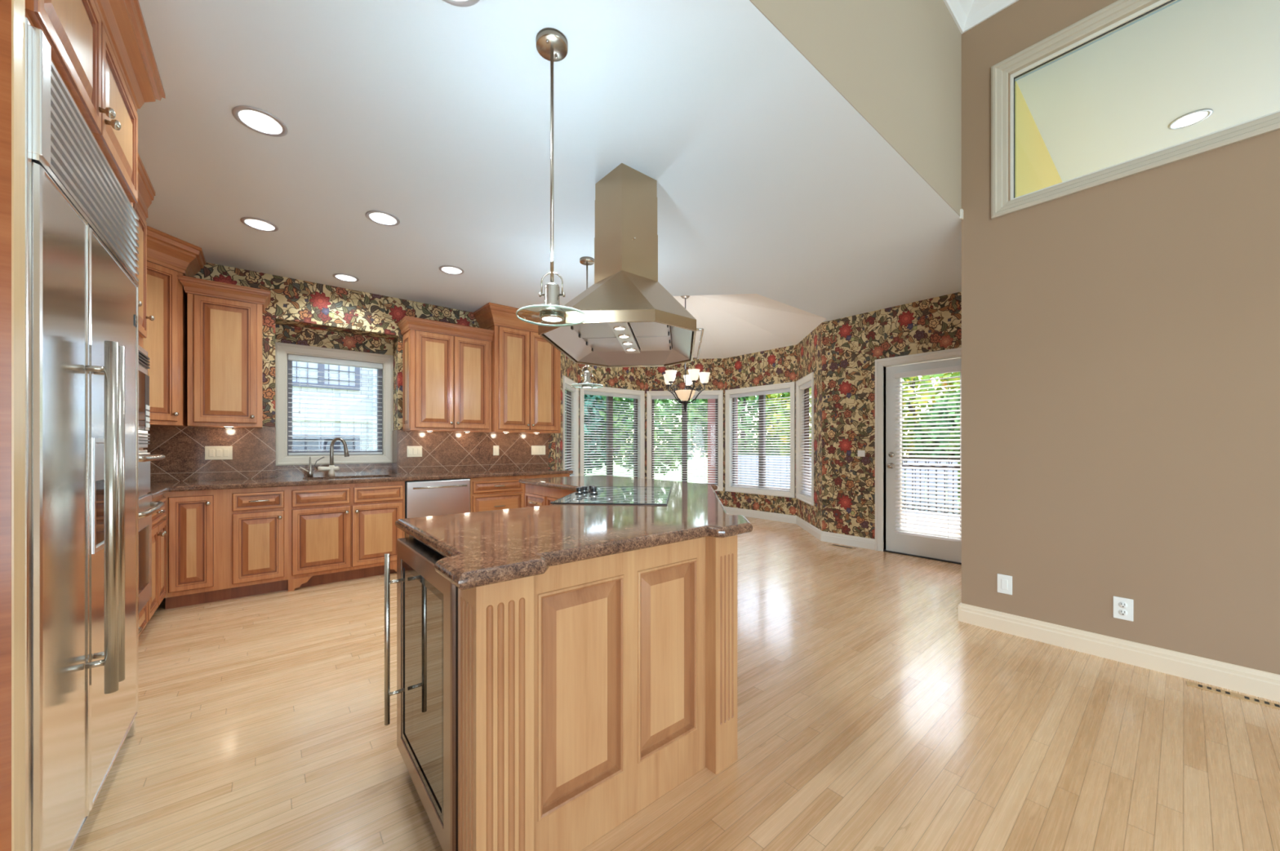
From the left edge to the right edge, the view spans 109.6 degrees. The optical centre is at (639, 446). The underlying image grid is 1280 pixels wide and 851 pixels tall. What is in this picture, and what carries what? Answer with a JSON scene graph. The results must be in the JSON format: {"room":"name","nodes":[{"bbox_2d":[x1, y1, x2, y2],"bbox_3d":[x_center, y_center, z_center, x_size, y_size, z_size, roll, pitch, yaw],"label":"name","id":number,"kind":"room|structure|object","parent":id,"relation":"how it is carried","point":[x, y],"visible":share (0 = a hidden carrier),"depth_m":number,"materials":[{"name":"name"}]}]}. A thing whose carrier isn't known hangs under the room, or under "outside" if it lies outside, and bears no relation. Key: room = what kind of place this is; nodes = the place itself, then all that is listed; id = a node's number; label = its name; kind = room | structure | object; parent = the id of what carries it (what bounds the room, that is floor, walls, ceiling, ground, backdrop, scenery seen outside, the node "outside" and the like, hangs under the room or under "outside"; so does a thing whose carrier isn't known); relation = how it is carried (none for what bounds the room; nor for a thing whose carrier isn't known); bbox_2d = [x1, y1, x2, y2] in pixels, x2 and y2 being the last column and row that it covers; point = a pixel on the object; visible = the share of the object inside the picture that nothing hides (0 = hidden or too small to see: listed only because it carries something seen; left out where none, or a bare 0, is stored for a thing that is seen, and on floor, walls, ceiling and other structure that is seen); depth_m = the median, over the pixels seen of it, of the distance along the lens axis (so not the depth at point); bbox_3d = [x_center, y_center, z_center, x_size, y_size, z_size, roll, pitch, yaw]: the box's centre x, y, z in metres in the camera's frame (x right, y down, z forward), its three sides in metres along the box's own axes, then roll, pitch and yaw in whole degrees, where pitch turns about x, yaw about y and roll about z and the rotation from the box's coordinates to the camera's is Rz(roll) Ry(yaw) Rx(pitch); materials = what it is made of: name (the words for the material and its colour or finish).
{"room":"kitchen","nodes":[
{"label":"kitchen","id":0,"kind":"room"},
{"bbox_2d":[275,324,393,476],"bbox_3d":[-3.169,-0.440,4.725,1.160,1.600,0.120,0,0,-40],"label":"wall","id":1,"kind":"structure","parent":0,"point":[285,334],"depth_m":4.65,"materials":[{"name":"paper"}]},
{"bbox_2d":[275,342,393,466],"bbox_3d":[-3.161,-0.405,4.715,1.020,1.190,0.146,0,0,-40],"label":"window","id":2,"kind":"structure","parent":1,"relation":"in","point":[282,350],"depth_m":4.60,"materials":[{"name":"beige wood"}]},
{"bbox_2d":[288,354,382,455],"bbox_3d":[-3.148,-0.405,4.700,0.820,0.990,0.076,0,0,-40],"label":"window blind","id":3,"kind":"object","parent":2,"relation":"attached to","point":[291,357],"visible":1,"depth_m":4.67,"materials":[{"name":"white plastic"}]},
{"bbox_2d":[163,262,555,519],"bbox_3d":[-2.834,-0.182,4.763,4.223,2.785,0.250,0,0,-40],"label":"wall","id":4,"kind":"structure","parent":0,"point":[293,302],"depth_m":4.44,"materials":[{"name":"paper"}]},
{"bbox_2d":[142,226,206,426],"bbox_3d":[-3.773,-0.867,3.265,0.855,1.413,0.845,0,0,-40],"label":"upper cabinet","id":5,"kind":"object","parent":4,"relation":"attached to","point":[168,256],"visible":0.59,"depth_m":3.43,"materials":[{"name":"brown wood"}]},
{"bbox_2d":[142,426,275,482],"bbox_3d":[-3.866,0.059,3.735,1.322,0.469,0.012,0,0,-40],"label":"tile backsplash","id":6,"kind":"structure","parent":4,"relation":"attached to","point":[254,450],"depth_m":3.87,"materials":[{"name":"tile"}]},
{"bbox_2d":[204,446,232,460],"bbox_3d":[-3.644,0.060,3.904,0.175,0.118,0.011,0,0,-40],"label":"light switch","id":7,"kind":"object","parent":6,"relation":"attached to","point":[211,453],"visible":1,"depth_m":3.90,"materials":[{"name":"beige plastic"}]},
{"bbox_2d":[177,275,271,428],"bbox_3d":[-3.487,-0.743,3.813,0.565,1.165,0.373,0,0,-40],"label":"upper cabinet","id":8,"kind":"object","parent":4,"relation":"attached to","point":[224,321],"visible":0.99,"depth_m":3.69,"materials":[{"name":"brown wood"}]},
{"bbox_2d":[275,463,391,476],"bbox_3d":[-3.126,0.242,4.674,1.014,0.103,0.012,0,0,-40],"label":"tile backsplash","id":9,"kind":"structure","parent":4,"relation":"attached to","point":[289,470],"depth_m":4.69,"materials":[{"name":"stone"}]},
{"bbox_2d":[391,430,398,473],"bbox_3d":[-2.660,0.062,4.898,0.012,0.464,0.237,0,0,-40],"label":"backsplash","id":10,"kind":"object","parent":4,"relation":"attached to","point":[395,433],"visible":1,"depth_m":4.85,"materials":[{"name":"stone"}]},
{"bbox_2d":[397,315,493,432],"bbox_3d":[-2.099,-0.733,4.966,0.955,1.145,0.373,0,0,-40],"label":"upper cabinet","id":11,"kind":"object","parent":4,"relation":"attached to","point":[446,367],"visible":1,"depth_m":4.82,"materials":[{"name":"brown wood"}]},
{"bbox_2d":[398,429,548,473],"bbox_3d":[-1.892,0.059,5.373,1.777,0.469,0.012,0,0,-40],"label":"tile backsplash","id":12,"kind":"structure","parent":4,"relation":"attached to","point":[442,451],"depth_m":5.28,"materials":[{"name":"tile"}]},
{"bbox_2d":[407,446,422,457],"bbox_3d":[-2.446,0.060,4.899,0.150,0.118,0.011,0,0,-40],"label":"light switch","id":13,"kind":"object","parent":12,"relation":"attached to","point":[412,451],"visible":1,"depth_m":4.90,"materials":[{"name":"beige plastic"}]},
{"bbox_2d":[493,445,498,455],"bbox_3d":[-1.747,0.055,5.479,0.072,0.118,0.011,0,0,-40],"label":"light switch","id":14,"kind":"object","parent":12,"relation":"attached to","point":[495,448],"visible":1,"depth_m":5.47,"materials":[{"name":"beige plastic"}]},
{"bbox_2d":[531,445,545,454],"bbox_3d":[-1.313,0.055,5.840,0.200,0.118,0.011,0,0,-40],"label":"light switch","id":15,"kind":"object","parent":12,"relation":"attached to","point":[535,450],"visible":1,"depth_m":5.84,"materials":[{"name":"beige plastic"}]},
{"bbox_2d":[473,302,560,434],"bbox_3d":[-1.406,-0.867,5.463,1.045,1.413,0.493,0,0,-40],"label":"upper cabinet","id":16,"kind":"object","parent":4,"relation":"attached to","point":[526,368],"visible":0.88,"depth_m":5.27,"materials":[{"name":"brown wood"}]},
{"bbox_2d":[136,0,961,322],"bbox_3d":[-0.402,-1.575,3.780,6.710,0.001,4.370,0,0,-40],"label":"ceiling","id":17,"kind":"structure","parent":0,"point":[433,116],"depth_m":2.44,"materials":[{"name":"white paint"}]},
{"bbox_2d":[240,217,278,231],"bbox_3d":[-2.700,-1.599,3.205,0.208,0.062,0.208,0,0,-40],"label":"recessed light","id":18,"kind":"object","parent":17,"relation":"in","point":[254,223],"visible":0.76,"depth_m":3.25,"materials":[{"name":"grey glass"}]},
{"bbox_2d":[231,106,288,137],"bbox_3d":[-1.840,-1.599,2.190,0.208,0.062,0.208,0,0,-40],"label":"recessed light","id":19,"kind":"object","parent":17,"relation":"in","point":[261,122],"visible":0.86,"depth_m":2.22,"materials":[{"name":"grey glass"}]},
{"bbox_2d":[332,273,359,282],"bbox_3d":[-2.748,-1.599,4.218,0.208,0.062,0.208,0,0,-40],"label":"recessed light","id":20,"kind":"object","parent":17,"relation":"in","point":[345,277],"visible":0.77,"depth_m":4.26,"materials":[{"name":"white glass"}]},
{"bbox_2d":[365,210,399,226],"bbox_3d":[-1.776,-1.599,3.118,0.208,0.062,0.208,0,0,-40],"label":"recessed light","id":21,"kind":"object","parent":17,"relation":"in","point":[382,218],"visible":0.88,"depth_m":3.16,"materials":[{"name":"grey"}]},
{"bbox_2d":[439,265,463,275],"bbox_3d":[-1.685,-1.599,4.034,0.208,0.062,0.208,0,0,-40],"label":"recessed light","id":22,"kind":"object","parent":17,"relation":"in","point":[448,269],"visible":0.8,"depth_m":4.09,"materials":[{"name":"grey"}]},
{"bbox_2d":[442,0,479,7],"bbox_3d":[-0.631,-1.599,1.510,0.208,0.062,0.208,0,0,-40],"label":"recessed light","id":23,"kind":"object","parent":17,"relation":"in","point":[462,3],"visible":1,"depth_m":1.60,"materials":[{"name":"grey"}]},
{"bbox_2d":[515,27,586,327],"bbox_3d":[-0.343,-1.034,1.760,0.273,1.082,0.273,0,0,-40],"label":"pendant lamp","id":24,"kind":"object","parent":17,"relation":"hanging from","point":[552,44],"visible":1,"depth_m":1.75,"materials":[{"name":"silver metal"}]},
{"bbox_2d":[537,283,565,314],"bbox_3d":[-0.343,-0.572,1.760,0.108,0.117,0.108,0,0,-40],"label":"socket","id":25,"kind":"object","parent":24,"relation":"attached to","point":[551,295],"depth_m":1.73,"materials":[{"name":"silver metal"}]},
{"bbox_2d":[570,256,603,388],"bbox_3d":[-0.447,-1.034,3.810,0.273,1.082,0.273,0,0,-40],"label":"pendant lamp","id":26,"kind":"object","parent":17,"relation":"hanging from","point":[585,260],"visible":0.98,"depth_m":3.79,"materials":[{"name":"silver metal"}]},
{"bbox_2d":[580,371,591,385],"bbox_3d":[-0.447,-0.572,3.810,0.108,0.117,0.108,0,0,-40],"label":"socket","id":27,"kind":"object","parent":26,"relation":"attached to","point":[586,375],"depth_m":3.78,"materials":[{"name":"silver metal"}]},
{"bbox_2d":[537,163,703,368],"bbox_3d":[-0.065,-1.075,2.690,0.848,0.999,1.200,0,0,5],"label":"range hood","id":28,"kind":"object","parent":17,"relation":"attached to","point":[633,321],"visible":1,"depth_m":2.57,"materials":[{"name":"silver metal"}]},
{"bbox_2d":[555,352,577,470],"bbox_3d":[-1.144,-0.182,6.677,0.150,2.785,1.315,0,0,5],"label":"wall","id":29,"kind":"structure","parent":0,"point":[569,368],"depth_m":6.36,"materials":[{"name":"paper"}]},
{"bbox_2d":[562,375,578,476],"bbox_3d":[-1.113,-0.095,6.843,0.171,1.810,0.890,0,0,5],"label":"window","id":30,"kind":"structure","parent":29,"relation":"in","point":[566,380],"depth_m":7.20,"materials":[{"name":"white"}]},
{"bbox_2d":[564,383,575,476],"bbox_3d":[-1.087,-0.095,6.840,0.076,1.632,0.708,0,0,5],"label":"window blind","id":31,"kind":"object","parent":30,"relation":"attached to","point":[568,388],"visible":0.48,"depth_m":6.89,"materials":[{"name":"white plastic"}]},
{"bbox_2d":[577,364,644,476],"bbox_3d":[-0.505,-0.182,7.841,1.433,2.785,0.150,0,0,-40],"label":"wall","id":32,"kind":"structure","parent":0,"point":[624,378],"depth_m":7.80,"materials":[{"name":"paper"}]},
{"bbox_2d":[579,384,644,479],"bbox_3d":[-0.495,-0.095,7.829,1.373,1.810,0.171,0,0,-40],"label":"window","id":33,"kind":"structure","parent":32,"relation":"in","point":[641,414],"depth_m":7.87,"materials":[{"name":"white wood"}]},
{"bbox_2d":[584,391,639,477],"bbox_3d":[-0.479,-0.095,7.809,1.191,1.632,0.076,0,0,-40],"label":"window blind","id":34,"kind":"object","parent":33,"relation":"attached to","point":[586,393],"visible":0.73,"depth_m":7.80,"materials":[{"name":"white plastic"}]},
{"bbox_2d":[71,514,1279,850],"bbox_3d":[3.716,1.270,1.395,10.500,0.120,16.000,0,0,-40],"label":"floor","id":35,"kind":"structure","parent":0,"point":[871,717],"depth_m":1.89,"materials":[{"name":"brown wood"}]},
{"bbox_2d":[0,0,25,850],"bbox_3d":[-1.695,-0.102,0.738,0.826,2.625,0.061,0,0,-40],"label":"end panel","id":36,"kind":"object","parent":35,"relation":"on","point":[12,12],"visible":1,"depth_m":0.98,"materials":[{"name":"brown wood"}]},
{"bbox_2d":[25,17,138,850],"bbox_3d":[-2.037,0.115,1.230,0.876,2.190,1.125,0,0,-40],"label":"refrigerator","id":37,"kind":"object","parent":35,"relation":"on","point":[82,284],"visible":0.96,"depth_m":1.26,"materials":[{"name":"silver metal"}]},
{"bbox_2d":[25,0,165,206],"bbox_3d":[-2.052,-1.282,1.231,0.895,0.583,1.315,0,0,-40],"label":"upper cabinet","id":38,"kind":"object","parent":37,"relation":"on","point":[101,51],"visible":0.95,"depth_m":1.53,"materials":[{"name":"brown wood"}]},
{"bbox_2d":[133,153,155,635],"bbox_3d":[-2.919,-0.181,2.138,0.730,2.783,1.130,0,0,-40],"label":"tall cabinet","id":39,"kind":"object","parent":35,"relation":"on","point":[146,193],"visible":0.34,"depth_m":2.63,"materials":[{"name":"brown wood"}]},
{"bbox_2d":[138,345,150,448],"bbox_3d":[-2.751,-0.280,2.451,0.036,0.580,0.735,0,0,-40],"label":"microwave oven","id":40,"kind":"object","parent":39,"relation":"in","point":[144,379],"visible":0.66,"depth_m":2.61,"materials":[{"name":"silver metal"}]},
{"bbox_2d":[138,450,164,613],"bbox_3d":[-2.720,0.475,2.476,0.115,0.900,0.735,0,0,-40],"label":"wall oven","id":41,"kind":"object","parent":39,"relation":"in","point":[147,508],"visible":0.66,"depth_m":2.56,"materials":[{"name":"silver metal"}]},
{"bbox_2d":[146,494,167,622],"bbox_3d":[-3.476,0.772,2.812,0.724,0.875,0.700,0,0,-40],"label":"base cabinet","id":42,"kind":"object","parent":35,"relation":"on","point":[159,532],"visible":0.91,"depth_m":3.03,"materials":[{"name":"brown wood"}]},
{"bbox_2d":[164,488,231,609],"bbox_3d":[-3.504,0.772,3.610,0.360,0.875,0.640,0,0,-40],"label":"base cabinet","id":43,"kind":"object","parent":35,"relation":"on","point":[198,522],"visible":0.92,"depth_m":3.40,"materials":[{"name":"brown wood"}]},
{"bbox_2d":[230,486,288,599],"bbox_3d":[-3.229,0.772,3.838,0.355,0.875,0.640,0,0,-40],"label":"base cabinet","id":44,"kind":"object","parent":35,"relation":"on","point":[259,517],"visible":0.96,"depth_m":3.62,"materials":[{"name":"brown wood"}]},
{"bbox_2d":[288,481,404,591],"bbox_3d":[-2.753,0.772,4.232,0.880,0.875,0.640,0,0,-40],"label":"base cabinet","id":45,"kind":"object","parent":35,"relation":"on","point":[337,532],"visible":0.88,"depth_m":3.98,"materials":[{"name":"brown wood"}]},
{"bbox_2d":[384,537,457,850],"bbox_3d":[-0.666,0.769,1.481,0.234,0.842,0.640,0,0,-40],"label":"wine cooler","id":46,"kind":"object","parent":35,"relation":"on","point":[426,692],"visible":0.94,"depth_m":1.40,"materials":[{"name":"black glass"}]},
{"bbox_2d":[404,478,470,537],"bbox_3d":[-2.166,0.775,4.699,0.608,0.870,0.641,0,0,-40],"label":"dishwasher","id":47,"kind":"object","parent":35,"relation":"on","point":[427,498],"visible":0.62,"depth_m":4.47,"materials":[{"name":"silver metal"}]},
{"bbox_2d":[469,475,524,512],"bbox_3d":[-1.708,0.772,5.102,0.600,0.875,0.636,0,0,-40],"label":"base cabinet","id":48,"kind":"object","parent":35,"relation":"on","point":[486,494],"visible":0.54,"depth_m":4.87,"materials":[{"name":"brown wood"}]},
{"bbox_2d":[524,474,569,507],"bbox_3d":[-1.248,0.772,5.482,0.588,0.875,0.640,0,0,-40],"label":"base cabinet","id":49,"kind":"object","parent":35,"relation":"on","point":[552,475],"visible":0.02,"depth_m":5.23,"materials":[{"name":"brown wood"}]},
{"bbox_2d":[146,468,573,499],"bbox_3d":[-2.454,0.315,4.222,4.107,0.039,1.562,0,0,-40],"label":"countertop","id":50,"kind":"structure","parent":49,"relation":"on","point":[157,489],"depth_m":4.08,"materials":[{"name":"stone"}]},
{"bbox_2d":[299,457,313,477],"bbox_3d":[-3.173,0.198,4.293,0.106,0.195,0.048,0,0,-40],"label":"soap dispenser","id":51,"kind":"object","parent":50,"relation":"on","point":[310,473],"visible":1,"depth_m":4.30,"materials":[{"name":"silver metal"}]},
{"bbox_2d":[314,437,349,476],"bbox_3d":[-3.002,0.105,4.416,0.290,0.379,0.101,0,0,-18],"label":"kitchen faucet","id":52,"kind":"object","parent":50,"relation":"on","point":[331,468],"visible":1,"depth_m":4.41,"materials":[{"name":"silver metal"}]},
{"bbox_2d":[524,484,575,507],"bbox_3d":[-0.405,0.771,3.858,0.874,0.878,0.985,0,0,-40],"label":"base cabinet","id":53,"kind":"object","parent":35,"relation":"on","point":[535,495],"visible":0.18,"depth_m":3.74,"materials":[{"name":"brown wood"}]},
{"bbox_2d":[405,533,737,850],"bbox_3d":[-0.106,0.771,2.394,2.105,0.878,1.620,0,0,-40],"label":"base cabinet","id":54,"kind":"object","parent":35,"relation":"on","point":[589,691],"visible":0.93,"depth_m":1.38,"materials":[{"name":"brown wood"}]},
{"bbox_2d":[395,475,752,590],"bbox_3d":[-0.394,0.312,2.796,2.295,0.040,2.715,0,0,-40],"label":"countertop","id":55,"kind":"structure","parent":54,"relation":"on","point":[486,548],"depth_m":1.58,"materials":[{"name":"stone"}]},
{"bbox_2d":[550,485,671,505],"bbox_3d":[-0.117,0.270,2.713,0.588,0.043,0.932,0,0,5],"label":"cooktop","id":56,"kind":"object","parent":55,"relation":"in","point":[591,495],"visible":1,"depth_m":2.56,"materials":[{"name":"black glass"}]},
{"bbox_2d":[1186,680,1279,709],"bbox_3d":[2.986,1.208,2.063,0.060,0.005,0.620,0,0,-40],"label":"floor vent","id":57,"kind":"object","parent":35,"relation":"in","point":[1274,705],"visible":1,"depth_m":2.19,"materials":[{"name":"brown wood"}]},
{"bbox_2d":[644,358,724,506],"bbox_3d":[0.815,-0.182,8.249,1.433,2.785,0.150,0,0,5],"label":"wall","id":58,"kind":"structure","parent":0,"point":[654,377],"depth_m":8.16,"materials":[{"name":"paper"}]},
{"bbox_2d":[646,390,723,491],"bbox_3d":[0.814,-0.095,8.234,1.373,1.810,0.171,0,0,5],"label":"window","id":59,"kind":"structure","parent":58,"relation":"in","point":[650,402],"depth_m":8.21,"materials":[{"name":"white wood"}]},
{"bbox_2d":[651,395,717,486],"bbox_3d":[0.811,-0.095,8.208,1.191,1.632,0.076,0,0,5],"label":"window blind","id":60,"kind":"object","parent":59,"relation":"attached to","point":[653,397],"visible":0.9,"depth_m":8.21,"materials":[{"name":"white plastic"}]},
{"bbox_2d":[672,293,826,359],"bbox_3d":[0.648,-1.877,6.452,3.460,0.605,3.460,0,0,-40],"label":"ceiling","id":61,"kind":"structure","parent":0,"point":[742,324],"depth_m":6.73,"materials":[{"name":"white paint"}]},
{"bbox_2d":[662,295,710,412],"bbox_3d":[0.628,-1.333,6.439,0.669,1.685,0.687,0,0,-40],"label":"chandelier","id":62,"kind":"object","parent":61,"relation":"hanging from","point":[685,395],"visible":0.97,"depth_m":6.38,"materials":[{"name":"white glass"}]},
{"bbox_2d":[724,344,796,515],"bbox_3d":[2.037,-0.182,7.605,0.150,2.785,1.433,0,0,-40],"label":"wall","id":63,"kind":"structure","parent":0,"point":[776,366],"depth_m":7.49,"materials":[{"name":"paper"}]},
{"bbox_2d":[724,382,795,497],"bbox_3d":[2.025,-0.095,7.595,0.171,1.810,1.373,0,0,-40],"label":"window","id":64,"kind":"structure","parent":63,"relation":"in","point":[791,385],"depth_m":7.62,"materials":[{"name":"white wood"}]},
{"bbox_2d":[730,388,790,492],"bbox_3d":[2.005,-0.095,7.579,0.076,1.632,1.191,0,0,-40],"label":"window blind","id":65,"kind":"object","parent":64,"relation":"attached to","point":[785,390],"visible":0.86,"depth_m":7.55,"materials":[{"name":"white plastic"}]},
{"bbox_2d":[796,323,822,531],"bbox_3d":[2.454,-0.182,6.372,0.150,2.785,1.259,0,0,5],"label":"wall","id":66,"kind":"structure","parent":0,"point":[809,350],"depth_m":6.01,"materials":[{"name":"paper"}]},
{"bbox_2d":[795,372,813,506],"bbox_3d":[2.453,-0.095,6.537,0.171,1.810,0.870,0,0,5],"label":"window","id":67,"kind":"structure","parent":66,"relation":"in","point":[805,499],"depth_m":6.87,"materials":[{"name":"white"}]},
{"bbox_2d":[799,380,811,497],"bbox_3d":[2.428,-0.095,6.539,0.076,1.632,0.688,0,0,5],"label":"window blind","id":68,"kind":"object","parent":67,"relation":"attached to","point":[808,384],"visible":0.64,"depth_m":6.59,"materials":[{"name":"white plastic"}]},
{"bbox_2d":[749,0,961,216],"bbox_3d":[0.278,-2.269,1.583,4.950,1.382,0.120,0,0,-40],"label":"wall","id":69,"kind":"structure","parent":0,"point":[897,63],"depth_m":2.42,"materials":[{"name":"beige paint"}]},
{"bbox_2d":[822,291,961,550],"bbox_3d":[3.006,-0.182,5.045,0.150,2.785,1.963,0,0,-40],"label":"wall","id":70,"kind":"structure","parent":0,"point":[851,345],"depth_m":5.39,"materials":[{"name":"paper"}]},
{"bbox_2d":[724,506,875,550],"bbox_3d":[0.989,1.147,6.902,4.082,0.125,2.575,0,0,11],"label":"baseboard","id":71,"kind":"structure","parent":70,"relation":"attached to","point":[839,539],"depth_m":6.19,"materials":[{"name":"white wood"}]},
{"bbox_2d":[875,347,961,564],"bbox_3d":[3.115,0.105,4.860,0.158,2.210,1.070,0,0,-40],"label":"door","id":72,"kind":"structure","parent":70,"relation":"in","point":[946,551],"depth_m":5.13,"materials":[{"name":"white"}]},
{"bbox_2d":[893,365,961,542],"bbox_3d":[3.068,0.080,4.821,0.076,1.790,0.640,0,0,-40],"label":"window blind","id":73,"kind":"object","parent":72,"relation":"attached to","point":[952,369],"visible":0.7,"depth_m":4.80,"materials":[{"name":"white plastic"}]},
{"bbox_2d":[902,511,959,534],"bbox_3d":[4.476,1.455,7.290,4.800,0.210,13.500,0,0,-40],"label":"patio","id":74,"kind":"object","parent":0,"point":[902,512],"visible":0.11,"depth_m":7.95,"materials":[{"name":"grey"}]},
{"bbox_2d":[808,456,959,514],"bbox_3d":[5.188,0.735,8.466,0.030,1.030,4.400,0,0,-40],"label":"railing","id":75,"kind":"object","parent":74,"relation":"on","point":[919,466],"visible":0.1,"depth_m":8.31,"materials":[{"name":"grey metal"}]},
{"bbox_2d":[1014,80,1062,198],"bbox_3d":[4.053,-1.690,4.339,4.220,1.400,0.100,0,0,-40],"label":"wall","id":76,"kind":"structure","parent":0,"point":[1035,170],"depth_m":3.18,"materials":[{"name":"yellow paint"}]},
{"bbox_2d":[961,0,1279,675],"bbox_3d":[5.439,-0.875,-0.696,0.080,4.170,9.980,0,0,-40],"label":"wall","id":77,"kind":"structure","parent":0,"point":[1121,338],"depth_m":2.53,"materials":[{"name":"beige paint"}]},
{"bbox_2d":[957,603,961,622],"bbox_3d":[2.240,1.155,3.144,0.096,0.110,0.016,0,0,-40],"label":"baseboard","id":78,"kind":"structure","parent":77,"relation":"attached to","point":[959,605],"depth_m":3.12,"materials":[{"name":"beige wood"}]},
{"bbox_2d":[942,0,1018,34],"bbox_3d":[3.504,-2.902,-2.303,4.950,0.115,9.980,0,0,-40],"label":"crown molding","id":79,"kind":"structure","parent":77,"relation":"attached to","point":[966,15],"depth_m":2.99,"materials":[{"name":"white paint"}]},
{"bbox_2d":[997,573,1012,595],"bbox_3d":[2.368,0.899,2.931,0.011,0.122,0.078,0,0,-40],"label":"light switch","id":80,"kind":"object","parent":77,"relation":"attached to","point":[1004,583],"visible":1,"depth_m":2.93,"materials":[{"name":"white plastic"}]},
{"bbox_2d":[960,603,1279,702],"bbox_3d":[5.402,1.147,-0.727,0.016,0.125,9.980,0,0,-40],"label":"baseboard","id":81,"kind":"structure","parent":77,"relation":"attached to","point":[1251,682],"depth_m":2.49,"materials":[{"name":"beige wood"}]},
{"bbox_2d":[1113,596,1133,622],"bbox_3d":[2.705,0.911,2.526,0.010,0.122,0.078,0,0,-40],"label":"power outlet","id":82,"kind":"object","parent":77,"relation":"attached to","point":[1122,607],"visible":1,"depth_m":2.52,"materials":[{"name":"white plastic"}]},
{"bbox_2d":[1118,602,1127,608],"bbox_3d":[2.703,0.890,2.524,0.003,0.035,0.035,0,0,-40],"label":"socket","id":83,"kind":"object","parent":82,"relation":"attached to","point":[1121,605],"depth_m":2.52,"materials":[{"name":"white plastic"}]},
{"bbox_2d":[1118,609,1127,616],"bbox_3d":[2.703,0.932,2.524,0.003,0.035,0.035,0,0,-40],"label":"socket","id":84,"kind":"object","parent":82,"relation":"attached to","point":[1121,612],"depth_m":2.52,"materials":[{"name":"white plastic"}]},
{"bbox_2d":[991,0,1279,219],"bbox_3d":[3.059,-2.000,2.150,0.106,1.000,2.220,0,0,-40],"label":"window","id":85,"kind":"structure","parent":77,"relation":"in","point":[1119,14],"depth_m":2.69,"materials":[{"name":"beige wood"}]},
{"bbox_2d":[1014,0,1279,182],"bbox_3d":[5.726,-2.415,2.324,4.220,0.050,5.260,0,0,-40],"label":"ceiling","id":86,"kind":"structure","parent":0,"point":[1113,100],"depth_m":2.96,"materials":[{"name":"white paint"}]},
{"bbox_2d":[1168,108,1213,129],"bbox_3d":[4.020,-2.386,3.299,0.208,0.006,0.208,0,0,-40],"label":"recessed light","id":87,"kind":"object","parent":86,"relation":"in","point":[1193,117],"visible":1,"depth_m":3.29,"materials":[{"name":"grey"}]},
{"label":"outside","id":88,"kind":"structure","parent":0,"visible":0},
{"bbox_2d":[585,458,959,515],"bbox_3d":[4.064,1.635,17.021,52.000,0.150,69.000,0,0,-40],"label":"lawn","id":89,"kind":"structure","parent":88,"point":[622,459],"depth_m":26.20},
{"bbox_2d":[292,361,377,451],"bbox_3d":[-7.718,-2.390,8.669,10.400,8.000,4.800,0,0,-40],"label":"neighbor house","id":90,"kind":"structure","parent":89,"relation":"on","point":[350,371],"depth_m":7.95,"materials":[{"name":"white brick"}]},
{"bbox_2d":[564,390,604,462],"bbox_3d":[-3.320,-0.780,15.276,4.293,4.790,4.403,0,0,-40],"label":"tree","id":91,"kind":"object","parent":89,"relation":"on","point":[596,411],"visible":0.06,"depth_m":14.81,"materials":[{"name":"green plant"}]},
{"bbox_2d":[564,395,629,475],"bbox_3d":[-2.315,-0.468,16.553,3.970,4.168,4.000,0,0,-40],"label":"tree","id":92,"kind":"object","parent":89,"relation":"on","point":[601,399],"visible":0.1,"depth_m":15.50,"materials":[{"name":"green plant"}]},
{"bbox_2d":[594,395,707,475],"bbox_3d":[0.342,-0.659,16.187,4.298,4.548,4.329,0,0,-40],"label":"tree","id":93,"kind":"object","parent":89,"relation":"on","point":[667,402],"visible":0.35,"depth_m":15.08,"materials":[{"name":"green plant"}]},
{"bbox_2d":[707,397,737,484],"bbox_3d":[1.727,-0.080,9.427,0.540,3.300,0.540,0,0,-40],"label":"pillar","id":94,"kind":"structure","parent":89,"relation":"on","point":[710,411],"depth_m":9.38,"materials":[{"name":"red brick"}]},
{"bbox_2d":[690,392,790,458],"bbox_3d":[3.750,-0.547,16.409,4.120,4.325,4.187,0,0,-40],"label":"tree","id":95,"kind":"object","parent":89,"relation":"on","point":[745,399],"visible":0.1,"depth_m":15.19,"materials":[{"name":"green plant"}]},
{"bbox_2d":[765,387,906,456],"bbox_3d":[6.100,-0.742,14.446,4.335,4.714,4.317,0,0,-40],"label":"tree","id":96,"kind":"object","parent":89,"relation":"on","point":[786,394],"visible":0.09,"depth_m":14.19,"materials":[{"name":"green plant"}]},
{"bbox_2d":[737,454,958,514],"bbox_3d":[4.466,0.935,12.026,0.065,1.350,6.800,0,0,-40],"label":"fence","id":97,"kind":"object","parent":89,"relation":"on","point":[918,462],"visible":0.08,"depth_m":10.11,"materials":[{"name":"grey"}]},
{"bbox_2d":[902,372,959,498],"bbox_3d":[7.754,-1.080,12.862,4.757,5.389,4.715,0,0,-40],"label":"tree","id":98,"kind":"object","parent":89,"relation":"on","point":[940,375],"visible":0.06,"depth_m":11.41,"materials":[{"name":"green plant"}]},
{"bbox_2d":[912,390,959,497],"bbox_3d":[7.877,0.080,10.398,2.759,3.075,2.794,0,0,-40],"label":"tree","id":99,"kind":"object","parent":89,"relation":"on","point":[958,391],"visible":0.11,"depth_m":10.22,"materials":[{"name":"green plant"}]},
{"bbox_2d":[935,372,959,403],"bbox_3d":[11.187,-1.305,12.377,5.350,5.838,5.417,0,0,-40],"label":"tree","id":100,"kind":"object","parent":89,"relation":"on","point":[937,380],"visible":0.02,"depth_m":13.20,"materials":[{"name":"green plant"}]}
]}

